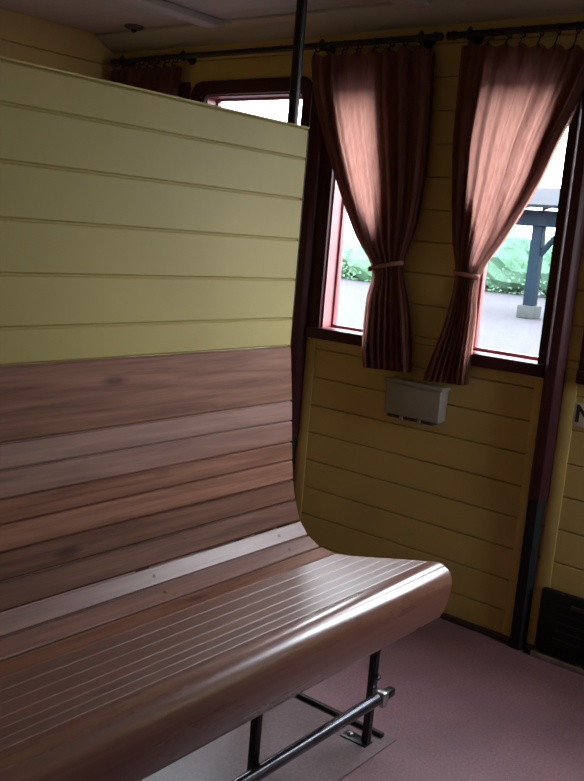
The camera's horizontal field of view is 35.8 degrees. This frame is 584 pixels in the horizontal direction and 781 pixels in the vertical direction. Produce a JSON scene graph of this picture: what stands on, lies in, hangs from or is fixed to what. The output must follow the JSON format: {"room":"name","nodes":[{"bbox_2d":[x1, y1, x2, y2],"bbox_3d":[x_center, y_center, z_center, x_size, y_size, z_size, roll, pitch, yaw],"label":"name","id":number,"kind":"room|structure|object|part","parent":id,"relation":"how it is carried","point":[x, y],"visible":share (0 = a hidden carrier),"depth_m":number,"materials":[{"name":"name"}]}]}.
{"room":"vehicle interior","nodes":[
{"label":"vehicle interior","id":0,"kind":"room"},
{"bbox_2d":[0,7,113,365],"bbox_3d":[-1.853,-0.427,2.853,0.060,2.050,3.300,13,13,38],"label":"wall","id":1,"kind":"structure","parent":0,"point":[24,37],"depth_m":3.65,"materials":[{"name":"yellow paint"}]},
{"bbox_2d":[119,0,224,27],"bbox_3d":[-1.236,-1.241,2.209,0.084,0.028,3.056,13,13,38],"label":"trim","id":2,"kind":"structure","parent":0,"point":[164,7],"depth_m":3.20,"materials":[{"name":"beige paint"}]},
{"bbox_2d":[0,0,388,33],"bbox_3d":[-0.002,-1.024,1.278,4.640,0.070,3.300,13,13,38],"label":"ceiling","id":3,"kind":"structure","parent":0,"point":[94,16],"depth_m":3.32,"materials":[{"name":"beige paint"}]},
{"bbox_2d":[124,24,143,32],"bbox_3d":[-0.627,-1.433,3.585,0.076,0.025,0.076,13,13,38],"label":"ceiling fitting","id":4,"kind":"object","parent":3,"relation":"attached to","point":[133,27],"visible":1,"depth_m":3.57,"materials":[{"name":"grey paint"}]},
{"bbox_2d":[0,528,583,780],"bbox_3d":[-0.172,1.003,1.634,4.640,0.060,3.300,13,13,38],"label":"floor","id":5,"kind":"structure","parent":0,"point":[466,704],"depth_m":2.49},
{"bbox_2d":[141,693,396,780],"bbox_3d":[-0.680,0.930,1.585,0.570,0.016,2.316,13,13,38],"label":"floor panel","id":6,"kind":"object","parent":5,"relation":"on","point":[225,758],"depth_m":2.21,"materials":[{"name":"grey metal"}]},
{"bbox_2d":[0,56,451,780],"bbox_3d":[-0.553,0.203,1.420,0.594,1.522,2.342,13,13,38],"label":"bench","id":7,"kind":"object","parent":6,"relation":"on","point":[136,223],"visible":1,"depth_m":1.93,"materials":[{"name":"brown wood"}]},
{"bbox_3d":[-0.748,0.051,1.562,0.041,0.151,2.340,13,13,38],"label":"headboard","id":8,"kind":"part","parent":7,"relation":"part of","materials":[{"name":"brown wood"}]},
{"bbox_3d":[-0.730,-0.307,1.509,0.027,0.570,2.340,13,13,38],"label":"panel","id":9,"kind":"part","parent":7,"relation":"part of","materials":[{"name":"yellow paint"}]},
{"bbox_3d":[-0.077,0.705,1.889,0.022,0.441,0.018,13,13,38],"label":"leg","id":10,"kind":"part","parent":7,"relation":"part of","materials":[{"name":"black metal"}]},
{"bbox_3d":[-0.470,0.847,1.388,0.030,0.030,2.190,13,13,38],"label":"foot rail","id":11,"kind":"part","parent":7,"relation":"part of","materials":[{"name":"metal"}]},
{"bbox_3d":[0.203,0.668,2.231,0.022,0.441,0.018,13,13,38],"label":"leg","id":12,"kind":"part","parent":7,"relation":"part of","materials":[{"name":"black metal"}]},
{"bbox_3d":[0.236,0.755,2.251,0.021,0.021,0.048,13,13,38],"label":"rail","id":13,"kind":"part","parent":7,"relation":"part of","materials":[{"name":"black metal"}]},
{"bbox_3d":[0.030,0.834,2.461,0.522,0.012,0.013,13,13,38],"label":"floor strip","id":14,"kind":"part","parent":6,"relation":"part of","materials":[{"name":"black metal"}]},
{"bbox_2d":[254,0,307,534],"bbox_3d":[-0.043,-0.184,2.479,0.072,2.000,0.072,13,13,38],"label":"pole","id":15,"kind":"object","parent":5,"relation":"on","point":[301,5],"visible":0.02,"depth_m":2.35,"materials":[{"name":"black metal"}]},
{"bbox_2d":[530,587,583,675],"bbox_3d":[1.010,0.777,2.655,0.622,0.226,0.035,13,13,38],"label":"heater casing","id":16,"kind":"object","parent":5,"relation":"on","point":[560,625],"visible":1,"depth_m":2.78,"materials":[{"name":"black paint"}]},
{"bbox_2d":[103,13,583,643],"bbox_3d":[0.931,-0.166,2.697,4.520,2.050,0.085,13,13,38],"label":"wall","id":17,"kind":"structure","parent":0,"point":[377,484],"depth_m":3.02,"materials":[{"name":"yellow paint"}]},
{"bbox_2d":[177,82,190,98],"bbox_3d":[-0.573,-0.813,3.837,0.380,0.929,0.104,13,13,38],"label":"window","id":18,"kind":"structure","parent":17,"relation":"in","point":[184,89],"depth_m":3.63,"materials":[{"name":"red paint"}]},
{"bbox_2d":[191,76,312,333],"bbox_3d":[-0.175,-0.724,3.522,0.621,0.929,0.104,13,13,38],"label":"window","id":19,"kind":"structure","parent":17,"relation":"in","point":[269,89],"depth_m":3.42,"materials":[{"name":"red paint"}]},
{"bbox_3d":[-0.139,-0.717,3.545,0.492,0.832,0.024,13,13,38],"label":"sash","id":20,"kind":"part","parent":19,"relation":"part of","materials":[{"name":"red paint"}]},
{"bbox_2d":[110,30,443,67],"bbox_3d":[-0.131,-1.253,3.346,1.601,0.046,0.073,13,13,38],"label":"curtain rod","id":21,"kind":"object","parent":17,"relation":"attached to","point":[430,39],"visible":0.98,"depth_m":3.22,"materials":[{"name":"metal"}]},
{"bbox_2d":[110,54,181,95],"bbox_3d":[-0.653,-0.832,3.807,0.424,1.095,0.078,12,12,35],"label":"curtain","id":22,"kind":"object","parent":21,"relation":"hanging from","point":[166,79],"visible":0.12,"depth_m":3.67,"materials":[{"name":"red fabric"}]},
{"bbox_2d":[311,34,435,372],"bbox_3d":[0.228,-0.631,3.091,0.522,1.097,0.079,12,12,36],"label":"curtain","id":23,"kind":"object","parent":21,"relation":"hanging from","point":[374,108],"visible":1,"depth_m":3.03,"materials":[{"name":"red fabric"}]},
{"bbox_2d":[273,85,323,528],"bbox_3d":[0.029,-0.236,3.346,0.136,1.815,0.040,13,13,38],"label":"trim","id":24,"kind":"structure","parent":17,"relation":"attached to","point":[303,348],"depth_m":3.33,"materials":[{"name":"red paint"}]},
{"bbox_2d":[305,138,362,345],"bbox_3d":[0.253,-0.628,3.183,0.352,0.929,0.104,13,13,38],"label":"window","id":25,"kind":"structure","parent":17,"relation":"in","point":[328,329],"depth_m":3.28,"materials":[{"name":"red paint"}]},
{"bbox_3d":[0.234,-0.645,3.155,0.352,0.890,0.016,13,13,38],"label":"frame","id":26,"kind":"part","parent":25,"relation":"part of","materials":[{"name":"red paint"}]},
{"bbox_3d":[0.213,-0.192,3.256,0.352,0.040,0.094,13,13,38],"label":"sill","id":27,"kind":"part","parent":25,"relation":"part of","materials":[{"name":"red paint"}]},
{"bbox_3d":[0.282,-0.623,3.211,0.252,0.832,0.024,13,13,38],"label":"sash","id":28,"kind":"part","parent":25,"relation":"part of","materials":[{"name":"red paint"}]},
{"bbox_2d":[96,0,583,52],"bbox_3d":[0.950,-1.085,2.461,4.520,0.060,0.105,13,13,38],"label":"trim","id":29,"kind":"structure","parent":17,"relation":"attached to","point":[386,15],"depth_m":3.06,"materials":[{"name":"beige paint"}]},
{"bbox_2d":[197,525,583,665],"bbox_3d":[0.818,0.834,2.835,4.520,0.022,0.010,13,13,38],"label":"baseboard","id":30,"kind":"structure","parent":17,"relation":"attached to","point":[445,616],"depth_m":2.98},
{"bbox_2d":[387,0,428,7],"bbox_3d":[-0.561,-1.091,1.673,0.084,0.028,3.056,13,13,38],"label":"ceiling lamp","id":31,"kind":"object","parent":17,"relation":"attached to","point":[402,3],"depth_m":2.79,"materials":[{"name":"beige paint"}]},
{"bbox_2d":[384,376,450,425],"bbox_3d":[0.415,0.039,3.048,0.228,0.138,0.058,13,13,38],"label":"wall box","id":32,"kind":"object","parent":17,"relation":"attached to","point":[420,402],"visible":1,"depth_m":3.02,"materials":[{"name":"grey metal"}]},
{"bbox_3d":[0.420,-0.022,3.037,0.228,0.014,0.058,13,13,38],"label":"lid","id":33,"kind":"part","parent":32,"relation":"part of","materials":[{"name":"grey metal"}]},
{"bbox_2d":[446,22,583,44],"bbox_3d":[1.049,-0.990,2.410,1.431,0.046,0.073,13,13,38],"label":"curtain rod","id":34,"kind":"object","parent":17,"relation":"attached to","point":[479,34],"visible":0.94,"depth_m":2.70,"materials":[{"name":"metal"}]},
{"bbox_2d":[423,21,583,385],"bbox_3d":[0.655,-0.535,2.762,0.453,1.101,0.079,13,13,38],"label":"curtain","id":35,"kind":"object","parent":34,"relation":"hanging from","point":[515,105],"visible":1,"depth_m":2.76,"materials":[{"name":"red fabric"}]},
{"bbox_2d":[470,104,579,377],"bbox_3d":[0.707,-0.527,2.823,0.335,0.929,0.104,13,13,38],"label":"window","id":36,"kind":"structure","parent":17,"relation":"in","point":[531,365],"depth_m":2.76,"materials":[{"name":"red paint"}]},
{"bbox_3d":[0.736,-0.522,2.851,0.259,0.832,0.024,13,13,38],"label":"sash","id":37,"kind":"part","parent":36,"relation":"part of","materials":[{"name":"red paint"}]},
{"bbox_3d":[0.667,-0.090,2.896,0.335,0.040,0.094,13,13,38],"label":"sill","id":38,"kind":"part","parent":36,"relation":"part of","materials":[{"name":"red paint"}]},
{"bbox_3d":[0.688,-0.543,2.795,0.335,0.890,0.016,13,13,38],"label":"frame","id":39,"kind":"part","parent":36,"relation":"part of","materials":[{"name":"red paint"}]},
{"bbox_2d":[502,90,583,649],"bbox_3d":[0.798,-0.064,2.736,0.136,1.815,0.040,13,13,38],"label":"trim","id":40,"kind":"structure","parent":17,"relation":"attached to","point":[547,399],"depth_m":2.77,"materials":[{"name":"red paint"}]},
{"bbox_2d":[572,402,583,427],"bbox_3d":[0.880,0.076,2.707,0.078,0.073,0.005,13,13,38],"label":"sign plate","id":41,"kind":"object","parent":17,"relation":"attached to","point":[578,415],"visible":1,"depth_m":2.72,"materials":[{"name":"white metal"}]},
{"bbox_2d":[576,331,583,384],"bbox_3d":[1.167,-0.424,2.458,0.653,0.929,0.104,13,13,38],"label":"window","id":42,"kind":"structure","parent":17,"relation":"in","point":[580,373],"depth_m":2.69,"materials":[{"name":"red paint"}]},
{"bbox_3d":[1.127,0.012,2.531,0.653,0.040,0.094,13,13,38],"label":"sill","id":43,"kind":"part","parent":42,"relation":"part of","materials":[{"name":"red paint"}]},
{"bbox_3d":[1.148,-0.441,2.430,0.653,0.890,0.016,13,13,38],"label":"frame","id":44,"kind":"part","parent":42,"relation":"part of","materials":[{"name":"red paint"}]},
{"label":"outside","id":45,"kind":"structure","parent":0,"visible":0},
{"bbox_2d":[337,277,545,355],"bbox_3d":[10.551,-5.243,44.515,120.000,0.200,77.110,13,13,38],"label":"ground","id":46,"kind":"structure","parent":45,"point":[500,328],"depth_m":19.66,"materials":[{"name":"grey concrete"}]},
{"bbox_2d":[341,238,371,281],"bbox_3d":[2.759,-5.008,33.859,2.600,1.789,4.273,-1,11,-30],"label":"bush","id":47,"kind":"object","parent":46,"relation":"on","point":[355,262],"visible":0.44,"depth_m":32.85,"materials":[{"name":"green plant"}]},
{"bbox_2d":[485,226,553,296],"bbox_3d":[9.950,-4.516,31.751,11.068,2.757,2.994,13,13,38],"label":"hedge","id":48,"kind":"object","parent":46,"relation":"on","point":[507,268],"visible":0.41,"depth_m":32.24,"materials":[{"name":"green plant"}]},
{"bbox_2d":[516,226,553,318],"bbox_3d":[5.944,-2.727,21.152,1.049,2.148,0.440,13,13,38],"label":"post","id":49,"kind":"object","parent":46,"relation":"on","point":[529,309],"visible":0.93,"depth_m":21.23,"materials":[{"name":"blue paint"}]},
{"bbox_2d":[515,187,559,227],"bbox_3d":[7.535,-4.150,20.674,7.500,1.070,3.100,13,13,38],"label":"platform canopy","id":50,"kind":"object","parent":49,"relation":"on","point":[545,198],"visible":0.14,"depth_m":20.98,"materials":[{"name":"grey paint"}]}
]}

